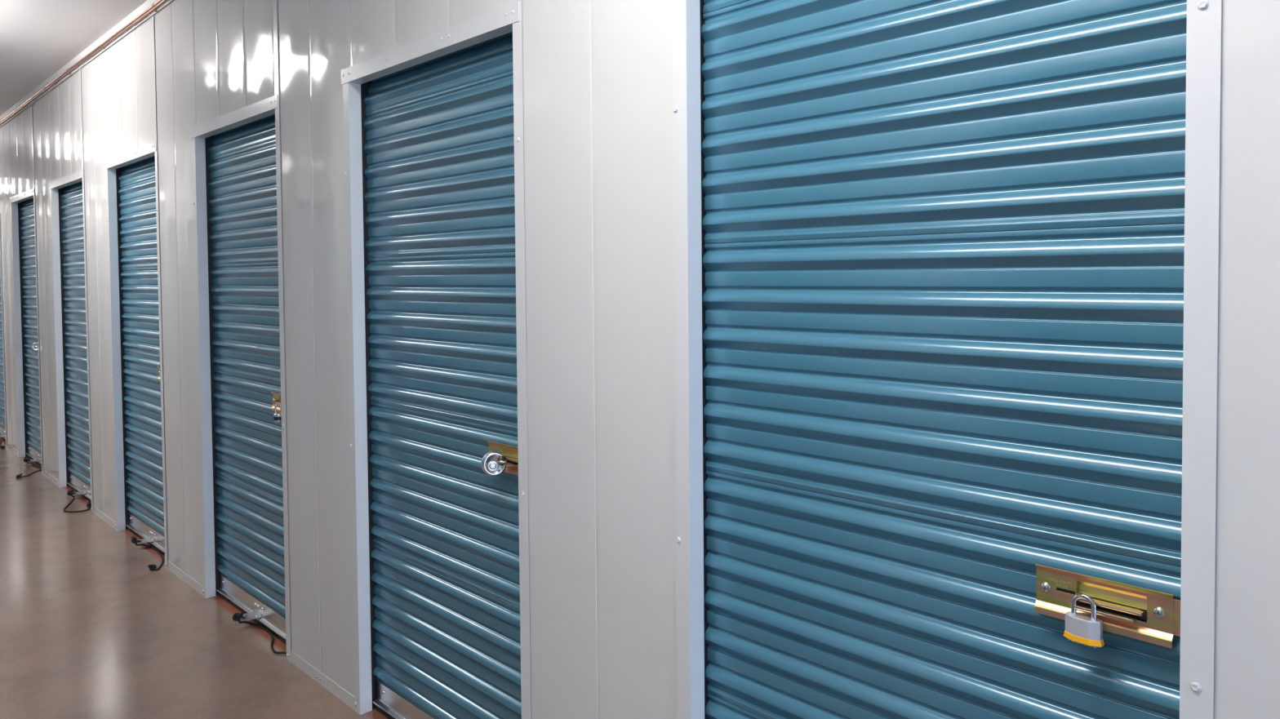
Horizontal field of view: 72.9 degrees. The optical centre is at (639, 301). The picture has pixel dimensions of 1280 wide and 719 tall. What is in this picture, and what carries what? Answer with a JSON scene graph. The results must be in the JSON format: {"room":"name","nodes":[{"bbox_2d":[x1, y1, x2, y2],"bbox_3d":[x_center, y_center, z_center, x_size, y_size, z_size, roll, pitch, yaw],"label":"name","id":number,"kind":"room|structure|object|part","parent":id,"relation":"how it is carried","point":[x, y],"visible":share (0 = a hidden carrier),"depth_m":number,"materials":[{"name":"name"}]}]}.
{"room":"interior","nodes":[
{"label":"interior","id":0,"kind":"room"},
{"bbox_2d":[0,0,146,115],"bbox_3d":[-5.565,-1.615,6.442,2.230,0.080,26.600,-2,2,-44],"label":"ceiling","id":1,"kind":"structure","parent":0,"point":[38,37],"depth_m":5.01,"materials":[{"name":"white paint"}]},
{"bbox_2d":[0,437,388,718],"bbox_3d":[-5.557,1.376,6.514,2.180,0.080,26.600,-2,2,-44],"label":"floor","id":2,"kind":"structure","parent":0,"point":[88,630],"depth_m":3.63,"materials":[{"name":"concrete"}]},
{"bbox_2d":[0,0,1279,718],"bbox_3d":[-5.802,-0.162,7.968,0.210,2.912,29.256,-2,2,-44],"label":"wall","id":3,"kind":"structure","parent":0,"point":[597,74],"depth_m":2.15,"materials":[{"name":"white metal"}]},
{"bbox_2d":[0,264,5,448],"bbox_3d":[-5.911,0.143,8.038,0.227,2.311,0.998,-2,2,-44],"label":"roller door","id":4,"kind":"structure","parent":3,"relation":"in","point":[2,425],"depth_m":8.12,"materials":[{"name":"blue metal"}]},
{"bbox_2d":[0,235,6,447],"bbox_3d":[-5.957,-0.113,8.039,0.084,2.812,1.002,-2,2,-44],"label":"trim","id":5,"kind":"structure","parent":3,"relation":"attached to","point":[0,235],"depth_m":7.68,"materials":[{"name":"white metal"}]},
{"bbox_3d":[-5.445,-0.100,7.469,0.003,2.812,0.610,-2,2,-44],"label":"wall panel","id":6,"kind":"part","parent":3,"relation":"part of","materials":[{"name":"white paint"}]},
{"bbox_3d":[-4.920,-1.155,6.893,0.004,0.677,0.914,-2,2,-44],"label":"wall panel","id":7,"kind":"part","parent":3,"relation":"part of","materials":[{"name":"white paint"}]},
{"bbox_2d":[9,104,43,475],"bbox_3d":[-4.889,-0.089,6.952,0.084,2.812,1.002,-2,2,-44],"label":"trim","id":8,"kind":"structure","parent":3,"relation":"attached to","point":[16,201],"depth_m":7.27,"materials":[{"name":"white metal"}]},
{"bbox_2d":[16,198,41,478],"bbox_3d":[-4.899,0.168,6.928,0.338,2.312,0.953,-2,2,-44],"label":"roller door","id":9,"kind":"structure","parent":3,"relation":"in","point":[28,238],"depth_m":7.10,"materials":[{"name":"blue metal"}]},
{"bbox_2d":[31,342,38,351],"bbox_3d":[-4.626,0.345,6.651,0.069,0.069,0.034,-1,2,-20],"label":"padlock","id":10,"kind":"object","parent":9,"relation":"attached to","point":[34,346],"visible":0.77,"depth_m":6.64,"materials":[{"name":"silver metal"}]},
{"bbox_3d":[-4.377,-0.077,6.381,0.003,2.812,0.610,-2,2,-44],"label":"wall panel","id":11,"kind":"part","parent":3,"relation":"part of","materials":[{"name":"white paint"}]},
{"bbox_3d":[-3.853,-1.132,5.806,0.004,0.677,0.914,-2,2,-44],"label":"wall panel","id":12,"kind":"part","parent":3,"relation":"part of","materials":[{"name":"white paint"}]},
{"bbox_2d":[48,68,93,513],"bbox_3d":[-3.821,-0.066,5.865,0.084,2.812,1.002,-2,2,-44],"label":"trim","id":13,"kind":"structure","parent":3,"relation":"attached to","point":[55,187],"depth_m":6.18,"materials":[{"name":"white metal"}]},
{"bbox_2d":[60,181,91,512],"bbox_3d":[-3.825,0.190,5.863,0.300,2.310,0.929,-2,2,-44],"label":"roller door","id":14,"kind":"structure","parent":3,"relation":"in","point":[76,357],"depth_m":5.98,"materials":[{"name":"blue metal"}]},
{"bbox_2d":[0,0,162,122],"bbox_3d":[-5.029,-1.512,6.966,0.022,0.045,26.406,-2,2,-44],"label":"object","id":15,"kind":"object","parent":3,"relation":"attached to","point":[157,2],"visible":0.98,"depth_m":5.16,"materials":[{"name":"white metal"}]},
{"bbox_2d":[0,0,166,124],"bbox_3d":[-5.029,-1.514,6.967,0.015,0.017,26.405,-2,2,-44],"label":"copper pipe","id":16,"kind":"object","parent":3,"relation":"attached to","point":[102,46],"visible":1,"depth_m":5.13,"materials":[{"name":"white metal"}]},
{"bbox_3d":[-5.885,-1.530,7.857,0.008,0.030,29.256,-2,2,-44],"label":"rail","id":17,"kind":"part","parent":3,"relation":"part of","materials":[{"name":"white metal"}]},
{"bbox_3d":[-3.309,-0.053,5.294,0.003,2.812,0.610,-2,2,-44],"label":"wall panel","id":18,"kind":"part","parent":3,"relation":"part of","materials":[{"name":"white paint"}]},
{"bbox_3d":[-2.785,-1.108,4.718,0.004,0.677,0.914,-2,2,-44],"label":"wall panel","id":19,"kind":"part","parent":3,"relation":"part of","materials":[{"name":"white paint"}]},
{"bbox_2d":[104,15,167,568],"bbox_3d":[-2.754,-0.043,4.778,0.084,2.812,1.002,-2,2,-44],"label":"trim","id":20,"kind":"structure","parent":3,"relation":"attached to","point":[113,166],"depth_m":5.09,"materials":[{"name":"white metal"}]},
{"bbox_2d":[118,155,164,570],"bbox_3d":[-2.736,0.213,4.786,0.254,2.310,0.945,-2,2,-44],"label":"roller door","id":21,"kind":"structure","parent":3,"relation":"in","point":[137,192],"depth_m":4.87,"materials":[{"name":"blue metal"}]},
{"bbox_3d":[-2.241,-0.030,4.207,0.003,2.812,0.610,-2,2,-44],"label":"wall panel","id":22,"kind":"part","parent":3,"relation":"part of","materials":[{"name":"white paint"}]},
{"bbox_3d":[-1.717,-1.085,3.632,0.004,0.677,0.914,-2,2,-44],"label":"wall panel","id":23,"kind":"part","parent":3,"relation":"part of","materials":[{"name":"white paint"}]},
{"bbox_2d":[190,0,290,662],"bbox_3d":[-1.686,-0.019,3.691,0.084,2.812,1.002,-2,2,-44],"label":"trim","id":24,"kind":"structure","parent":3,"relation":"attached to","point":[202,134],"depth_m":4.00,"materials":[{"name":"white metal"}]},
{"bbox_2d":[207,114,286,654],"bbox_3d":[-1.654,0.237,3.710,0.219,2.312,0.949,-2,2,-44],"label":"roller door","id":25,"kind":"structure","parent":3,"relation":"in","point":[242,184],"depth_m":3.74,"materials":[{"name":"blue metal"}]},
{"bbox_2d":[273,404,281,422],"bbox_3d":[-1.420,0.438,3.408,0.039,0.071,0.039,-1,2,-4],"label":"padlock","id":26,"kind":"object","parent":25,"relation":"attached to","point":[277,416],"visible":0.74,"depth_m":3.39,"materials":[{"name":"silver metal"}]},
{"bbox_3d":[-1.173,-0.006,3.120,0.003,2.812,0.610,-2,2,-44],"label":"wall panel","id":27,"kind":"part","parent":3,"relation":"part of","materials":[{"name":"white paint"}]},
{"bbox_3d":[-0.649,-1.061,2.544,0.005,0.677,0.914,-2,2,-44],"label":"wall panel","id":28,"kind":"part","parent":3,"relation":"part of","materials":[{"name":"white paint"}]},
{"bbox_2d":[341,0,530,718],"bbox_3d":[-0.618,0.004,2.604,0.084,2.812,1.002,-2,2,-44],"label":"trim","id":29,"kind":"structure","parent":3,"relation":"attached to","point":[355,78],"depth_m":2.90,"materials":[{"name":"white metal"}]},
{"bbox_2d":[363,31,521,718],"bbox_3d":[-0.593,0.260,2.630,0.219,2.310,0.929,-2,2,-44],"label":"roller door","id":30,"kind":"structure","parent":3,"relation":"in","point":[439,148],"depth_m":2.62,"materials":[{"name":"blue paint"}]},
{"bbox_2d":[480,450,506,476],"bbox_3d":[-0.393,0.438,2.342,0.069,0.069,0.034,-1,2,-20],"label":"padlock","id":31,"kind":"object","parent":30,"relation":"attached to","point":[493,463],"visible":1,"depth_m":2.33,"materials":[{"name":"silver metal"}]},
{"bbox_3d":[-0.107,0.017,2.036,0.001,2.812,0.603,-2,2,-44],"label":"wall panel","id":32,"kind":"part","parent":3,"relation":"part of","materials":[{"name":"white paint"}]},
{"bbox_2d":[701,0,1186,718],"bbox_3d":[0.476,0.280,1.560,0.192,2.305,0.920,-2,2,-44],"label":"roller door","id":33,"kind":"structure","parent":3,"relation":"in","point":[943,260],"depth_m":1.48,"materials":[{"name":"blue paint"}]},
{"bbox_2d":[1063,593,1104,648],"bbox_3d":[0.665,0.475,1.300,0.028,0.075,0.055,-2,2,-41],"label":"padlock","id":34,"kind":"object","parent":33,"relation":"attached to","point":[1081,628],"visible":1,"depth_m":1.29,"materials":[{"name":"silver metal"}]},
{"bbox_3d":[0.665,0.510,1.301,0.022,0.004,0.047,-2,2,-41],"label":"keyway plate","id":35,"kind":"part","parent":34,"relation":"part of","materials":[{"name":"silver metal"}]},
{"bbox_2d":[671,0,1221,718],"bbox_3d":[0.442,0.028,1.525,0.084,2.812,0.992,-2,2,-44],"label":"trim","id":36,"kind":"structure","parent":3,"relation":"attached to","point":[1203,25],"depth_m":1.18,"materials":[{"name":"white metal"}]},
{"bbox_3d":[0.957,0.041,0.953,0.001,2.812,0.626,-2,2,-44],"label":"wall panel","id":37,"kind":"part","parent":3,"relation":"part of","materials":[{"name":"white paint"}]}
]}

